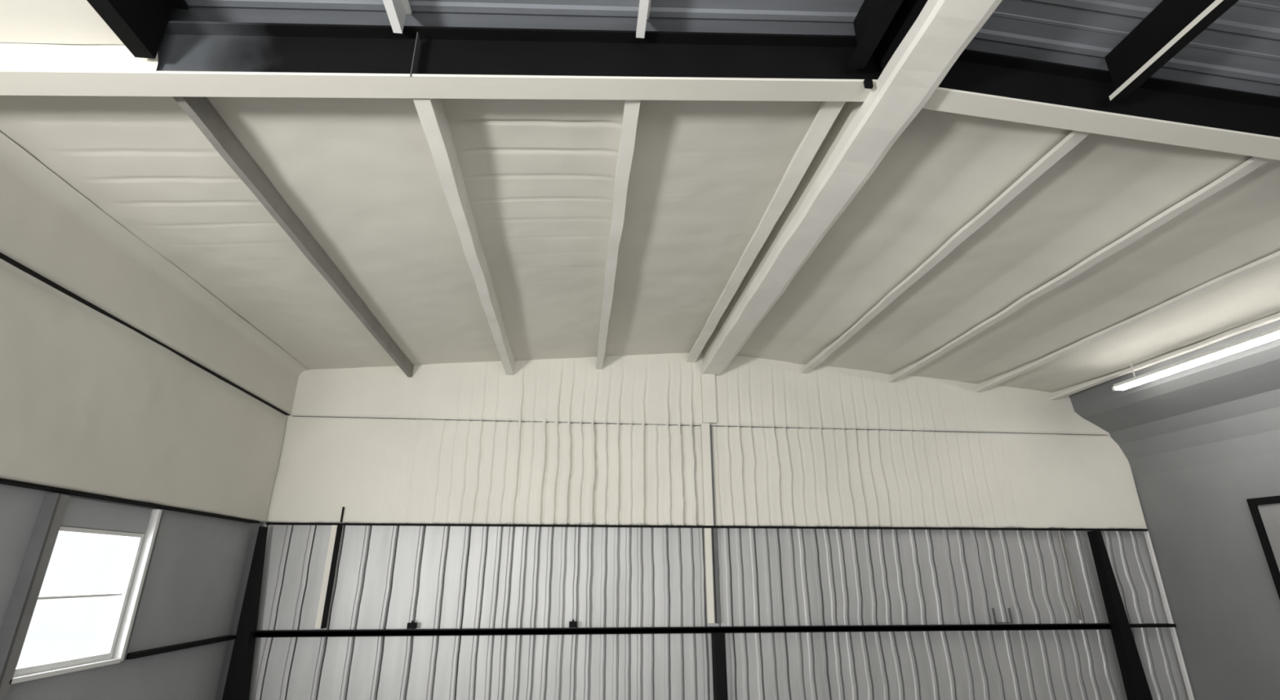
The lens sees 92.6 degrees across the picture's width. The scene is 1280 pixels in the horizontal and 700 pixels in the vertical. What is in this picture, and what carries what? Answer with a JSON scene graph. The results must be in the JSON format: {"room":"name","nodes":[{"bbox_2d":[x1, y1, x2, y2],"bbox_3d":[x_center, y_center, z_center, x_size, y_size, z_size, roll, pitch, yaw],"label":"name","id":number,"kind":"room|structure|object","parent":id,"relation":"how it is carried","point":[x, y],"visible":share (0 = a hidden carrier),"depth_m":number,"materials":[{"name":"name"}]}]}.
{"room":"warehouse interior","nodes":[
{"label":"warehouse interior","id":0,"kind":"room"},
{"bbox_2d":[0,484,262,699],"bbox_3d":[-4.162,-0.147,1.420,0.120,4.450,13.800,2,-20,-5],"label":"wall","id":1,"kind":"structure","parent":0,"point":[194,589],"depth_m":6.04,"materials":[{"name":"grey paint"}]},
{"bbox_2d":[8,526,144,684],"bbox_3d":[-4.500,2.005,4.931,0.150,1.065,1.120,2,-20,-5],"label":"window","id":2,"kind":"structure","parent":1,"relation":"attached to","point":[104,658],"depth_m":5.17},
{"bbox_2d":[60,497,151,533],"bbox_3d":[-4.499,1.399,5.153,0.028,0.215,1.060,2,-20,-5],"label":"header","id":3,"kind":"object","parent":1,"relation":"attached to","point":[79,513],"visible":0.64,"depth_m":5.12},
{"bbox_2d":[111,509,164,661],"bbox_3d":[-4.525,2.093,5.517,0.093,1.270,0.060,2,-20,-5],"label":"post","id":4,"kind":"object","parent":1,"relation":"attached to","point":[131,611],"visible":0.79,"depth_m":5.49,"materials":[{"name":"grey metal"}]},
{"bbox_2d":[0,132,308,522],"bbox_3d":[-4.257,-0.087,4.437,0.268,2.022,7.700,2,-20,-5],"label":"foam","id":5,"kind":"object","parent":1,"relation":"attached to","point":[89,403],"visible":1,"depth_m":5.10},
{"bbox_2d":[0,252,1107,435],"bbox_3d":[1.574,-0.220,5.142,11.900,0.010,7.740,2,-20,-5],"label":"girt","id":6,"kind":"object","parent":1,"relation":"attached to","point":[5,258],"depth_m":6.27,"materials":[{"name":"black metal"}]},
{"bbox_2d":[248,426,1189,699],"bbox_3d":[1.278,2.242,8.477,12.420,4.800,0.166,2,-20,-5],"label":"wall","id":7,"kind":"structure","parent":0,"point":[387,577],"depth_m":7.95,"materials":[{"name":"grey metal"}]},
{"bbox_2d":[315,506,344,628],"bbox_3d":[-3.839,2.676,7.594,0.100,1.420,0.100,2,-20,-5],"label":"stud","id":8,"kind":"object","parent":7,"relation":"on","point":[335,532],"visible":1,"depth_m":7.53,"materials":[{"name":"metal"}]},
{"bbox_2d":[1059,530,1083,620],"bbox_3d":[6.016,3.132,8.538,0.020,1.170,0.050,2,-20,-5],"label":"stud","id":9,"kind":"object","parent":7,"relation":"attached to","point":[1062,535],"visible":1,"depth_m":8.52,"materials":[{"name":"metal"}]},
{"bbox_2d":[168,0,1279,97],"bbox_3d":[1.999,-2.298,2.634,12.420,0.556,13.929,2,-20,-5],"label":"ceiling","id":10,"kind":"structure","parent":0,"point":[1240,51],"depth_m":3.78,"materials":[{"name":"grey metal"}]},
{"bbox_2d":[86,0,188,58],"bbox_3d":[-2.211,-3.047,-0.258,0.180,0.380,7.690,2,-20,-5],"label":"purlin","id":11,"kind":"object","parent":10,"relation":"attached to","point":[140,25],"visible":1,"depth_m":3.17,"materials":[{"name":"black metal"}]},
{"bbox_2d":[0,0,124,44],"bbox_3d":[-3.222,-2.063,2.007,1.450,0.116,2.600,2,-20,-5],"label":"foam","id":12,"kind":"object","parent":11,"relation":"attached to","point":[21,21],"visible":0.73,"depth_m":3.14,"materials":[{"name":"beige"}]},
{"bbox_2d":[172,97,413,377],"bbox_3d":[-2.898,-0.729,6.050,0.097,0.418,5.400,2,-20,-5],"label":"purlin","id":13,"kind":"object","parent":10,"relation":"attached to","point":[201,112],"visible":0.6,"depth_m":4.66,"materials":[{"name":"grey steel"}]},
{"bbox_2d":[382,0,411,33],"bbox_3d":[-0.977,-3.199,-0.068,0.088,0.176,7.690,2,-20,-5],"label":"purlin","id":14,"kind":"object","parent":10,"relation":"attached to","point":[396,10],"visible":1,"depth_m":3.43,"materials":[{"name":"white metal"}]},
{"bbox_2d":[413,98,514,375],"bbox_3d":[-1.523,-0.769,6.214,0.192,0.462,5.400,2,-20,-5],"label":"purlin","id":15,"kind":"object","parent":10,"relation":"attached to","point":[431,112],"visible":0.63,"depth_m":4.76,"materials":[{"name":"white metal"}]},
{"bbox_2d":[595,100,639,369],"bbox_3d":[-0.282,-0.833,6.373,0.184,0.443,5.400,2,-20,-5],"label":"purlin","id":16,"kind":"object","parent":10,"relation":"attached to","point":[630,108],"visible":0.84,"depth_m":4.91,"materials":[{"name":"white metal"}]},
{"bbox_2d":[635,0,651,38],"bbox_3d":[0.406,-3.259,0.105,0.089,0.178,7.690,2,-20,-5],"label":"purlin","id":17,"kind":"object","parent":10,"relation":"attached to","point":[644,10],"visible":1,"depth_m":3.56,"materials":[{"name":"white metal"}]},
{"bbox_2d":[686,101,844,363],"bbox_3d":[1.072,-0.910,6.548,0.251,0.403,5.400,2,-20,-5],"label":"purlin","id":18,"kind":"object","parent":10,"relation":"attached to","point":[828,112],"visible":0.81,"depth_m":5.19,"materials":[{"name":"white metal"}]},
{"bbox_2d":[847,0,903,69],"bbox_3d":[1.759,-3.220,0.238,0.180,0.380,7.690,2,-20,-5],"label":"purlin","id":19,"kind":"object","parent":10,"relation":"attached to","point":[873,18],"visible":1,"depth_m":3.60,"materials":[{"name":"black metal"}]},
{"bbox_2d":[800,130,1089,373],"bbox_3d":[2.762,-0.744,6.672,0.193,0.402,5.400,2,-20,-5],"label":"purlin","id":20,"kind":"object","parent":10,"relation":"attached to","point":[1073,138],"visible":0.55,"depth_m":5.31,"materials":[{"name":"white metal"}]},
{"bbox_2d":[887,156,1270,382],"bbox_3d":[4.096,-0.599,6.764,0.192,0.389,5.400,2,-20,-5],"label":"purlin","id":21,"kind":"object","parent":10,"relation":"attached to","point":[1252,162],"visible":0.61,"depth_m":5.48,"materials":[{"name":"white metal"}]},
{"bbox_2d":[973,249,1279,391],"bbox_3d":[5.437,-0.450,6.856,0.194,0.384,5.400,2,-20,-5],"label":"purlin","id":22,"kind":"object","parent":10,"relation":"attached to","point":[1273,257],"visible":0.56,"depth_m":6.64,"materials":[{"name":"white metal"}]},
{"bbox_2d":[1048,311,1279,399],"bbox_3d":[6.633,-0.318,6.938,0.188,0.371,5.400,2,-20,-5],"label":"purlin","id":23,"kind":"object","parent":10,"relation":"attached to","point":[1061,393],"visible":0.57,"depth_m":7.51,"materials":[{"name":"white metal"}]},
{"bbox_2d":[1104,0,1239,102],"bbox_3d":[3.450,-3.063,0.365,0.147,0.368,7.690,2,-20,-5],"label":"purlin","id":24,"kind":"object","parent":10,"relation":"attached to","point":[1171,25],"visible":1,"depth_m":3.63,"materials":[{"name":"black metal"}]},
{"bbox_2d":[1068,319,1279,699],"bbox_3d":[7.743,0.370,2.501,0.930,4.220,13.750,2,-20,-5],"label":"wall","id":25,"kind":"structure","parent":0,"point":[1198,442],"depth_m":7.89,"materials":[{"name":"grey paint"}]},
{"bbox_2d":[1143,531,1194,699],"bbox_3d":[7.327,3.647,8.490,0.035,2.170,0.045,2,-20,-5],"label":"trim","id":26,"kind":"structure","parent":25,"relation":"attached to","point":[1187,683],"depth_m":8.47,"materials":[{"name":"grey metal"}]},
{"bbox_2d":[1246,495,1279,599],"bbox_3d":[7.557,2.796,6.581,0.048,2.460,1.170,2,-20,-5],"label":"door frame","id":27,"kind":"structure","parent":25,"relation":"in","point":[1252,504],"depth_m":7.32,"materials":[{"name":"black metal"}]},
{"bbox_2d":[1257,503,1279,572],"bbox_3d":[7.536,2.830,6.566,0.086,2.365,1.000,2,-20,-5],"label":"door leaf","id":28,"kind":"structure","parent":25,"relation":"in","point":[1269,513],"depth_m":7.26,"materials":[{"name":"paint"}]},
{"bbox_3d":[1.971,2.232,1.273,12.820,0.120,14.100,2,-20,-5],"label":"floor","id":29,"kind":"structure","parent":0,"visible":0},
{"bbox_2d":[0,493,70,699],"bbox_3d":[-4.405,2.110,4.264,0.093,2.160,0.115,2,-20,-5],"label":"post","id":30,"kind":"object","parent":29,"relation":"on","point":[21,607],"visible":1,"depth_m":4.39,"materials":[{"name":"metal"}]},
{"bbox_2d":[222,526,267,699],"bbox_3d":[-4.561,3.183,7.175,0.340,2.140,0.210,2,-20,-5],"label":"column","id":31,"kind":"structure","parent":29,"relation":"on","point":[237,684],"depth_m":7.10,"materials":[{"name":"black metal"}]},
{"bbox_2d":[700,373,728,699],"bbox_3d":[0.976,2.388,8.175,0.220,4.320,0.190,2,-20,-5],"label":"column","id":32,"kind":"structure","parent":29,"relation":"on","point":[707,382],"depth_m":8.14,"materials":[{"name":"metal"}]},
{"bbox_2d":[0,478,1147,531],"bbox_3d":[1.651,1.083,4.680,12.145,0.025,7.750,2,-20,-5],"label":"girt","id":33,"kind":"object","parent":32,"relation":"attached to","point":[267,523],"depth_m":7.88,"materials":[{"name":"black metal"}]},
{"bbox_2d":[125,623,1176,659],"bbox_3d":[1.651,2.266,4.248,12.145,0.075,7.750,2,-20,-5],"label":"girt","id":34,"kind":"object","parent":32,"relation":"attached to","point":[658,630],"depth_m":7.64,"materials":[{"name":"black metal"}]},
{"bbox_2d":[406,620,417,629],"bbox_3d":[-2.772,3.340,7.444,0.100,0.090,0.085,2,-20,-5],"label":"junction box","id":35,"kind":"object","parent":34,"relation":"on","point":[411,625],"visible":1,"depth_m":7.41,"materials":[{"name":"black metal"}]},
{"bbox_2d":[568,619,577,627],"bbox_3d":[-0.833,3.408,7.630,0.100,0.090,0.085,2,-20,-5],"label":"junction box","id":36,"kind":"object","parent":34,"relation":"on","point":[572,624],"visible":1,"depth_m":7.59,"materials":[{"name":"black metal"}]},
{"bbox_2d":[991,608,1013,623],"bbox_3d":[4.859,3.564,8.206,0.245,0.190,0.020,2,-20,-5],"label":"bracket","id":37,"kind":"object","parent":34,"relation":"on","point":[993,609],"visible":1,"depth_m":8.20,"materials":[{"name":"grey metal"}]},
{"bbox_2d":[266,352,1146,528],"bbox_3d":[1.309,1.211,8.737,12.140,2.525,0.192,2,-20,-5],"label":"foam","id":38,"kind":"object","parent":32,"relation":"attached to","point":[380,470],"visible":0.94,"depth_m":8.59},
{"bbox_2d":[700,0,999,376],"bbox_3d":[1.728,-1.953,2.763,0.358,0.140,13.280,2,-20,-5],"label":"beam","id":39,"kind":"structure","parent":32,"relation":"on","point":[941,31],"depth_m":4.16,"materials":[{"name":"white metal"}]},
{"bbox_2d":[0,21,1279,160],"bbox_3d":[1.656,-1.562,3.843,11.520,0.861,0.170,2,-20,-5],"label":"rafter","id":40,"kind":"object","parent":39,"relation":"on","point":[197,59],"visible":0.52,"depth_m":3.69,"materials":[{"name":"metal"}]},
{"bbox_2d":[0,42,158,71],"bbox_3d":[-3.341,-1.560,3.229,1.440,0.320,0.081,2,-20,-5],"label":"foam","id":41,"kind":"object","parent":40,"relation":"attached to","point":[12,55],"visible":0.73,"depth_m":3.28,"materials":[{"name":"white"}]},
{"bbox_2d":[409,32,421,76],"bbox_3d":[-1.284,-1.665,3.500,0.005,0.320,0.073,2,-20,-5],"label":"plate","id":42,"kind":"object","parent":40,"relation":"attached to","point":[417,46],"visible":1,"depth_m":3.50,"materials":[{"name":"grey metal"}]},
{"bbox_2d":[863,79,873,88],"bbox_3d":[1.392,-1.622,3.731,0.050,0.055,0.023,2,-20,-5],"label":"clip","id":43,"kind":"object","parent":40,"relation":"attached to","point":[868,83],"visible":1,"depth_m":3.72,"materials":[{"name":"black metal"}]},
{"bbox_2d":[702,102,862,362],"bbox_3d":[1.322,-0.812,6.529,0.250,0.318,5.380,2,-20,-5],"label":"beam","id":44,"kind":"structure","parent":39,"relation":"on","point":[849,112],"depth_m":5.33,"materials":[{"name":"metal"}]},
{"bbox_2d":[0,95,1279,392],"bbox_3d":[1.376,-0.619,6.513,11.560,0.558,5.490,2,-20,-5],"label":"foam","id":45,"kind":"object","parent":44,"relation":"attached to","point":[361,175],"visible":0.84,"depth_m":5.37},
{"bbox_2d":[1111,306,1279,391],"bbox_3d":[6.478,-0.023,7.081,0.140,0.339,2.400,2,-20,-5],"label":"fluorescent light fixture","id":46,"kind":"object","parent":45,"relation":"hanging from","point":[1272,335],"visible":0.97,"depth_m":7.02,"materials":[{"name":"white plastic"}]},
{"bbox_2d":[877,0,925,71],"bbox_3d":[2.008,-3.112,0.226,0.250,0.318,7.690,2,-20,-5],"label":"beam","id":47,"kind":"structure","parent":39,"relation":"on","point":[908,11],"depth_m":3.60,"materials":[{"name":"black metal"}]},
{"bbox_2d":[1087,530,1152,699],"bbox_3d":[6.472,3.560,8.239,0.320,2.160,0.210,2,-20,-5],"label":"column","id":48,"kind":"structure","parent":29,"relation":"on","point":[1134,678],"depth_m":8.16,"materials":[{"name":"black metal"}]}
]}

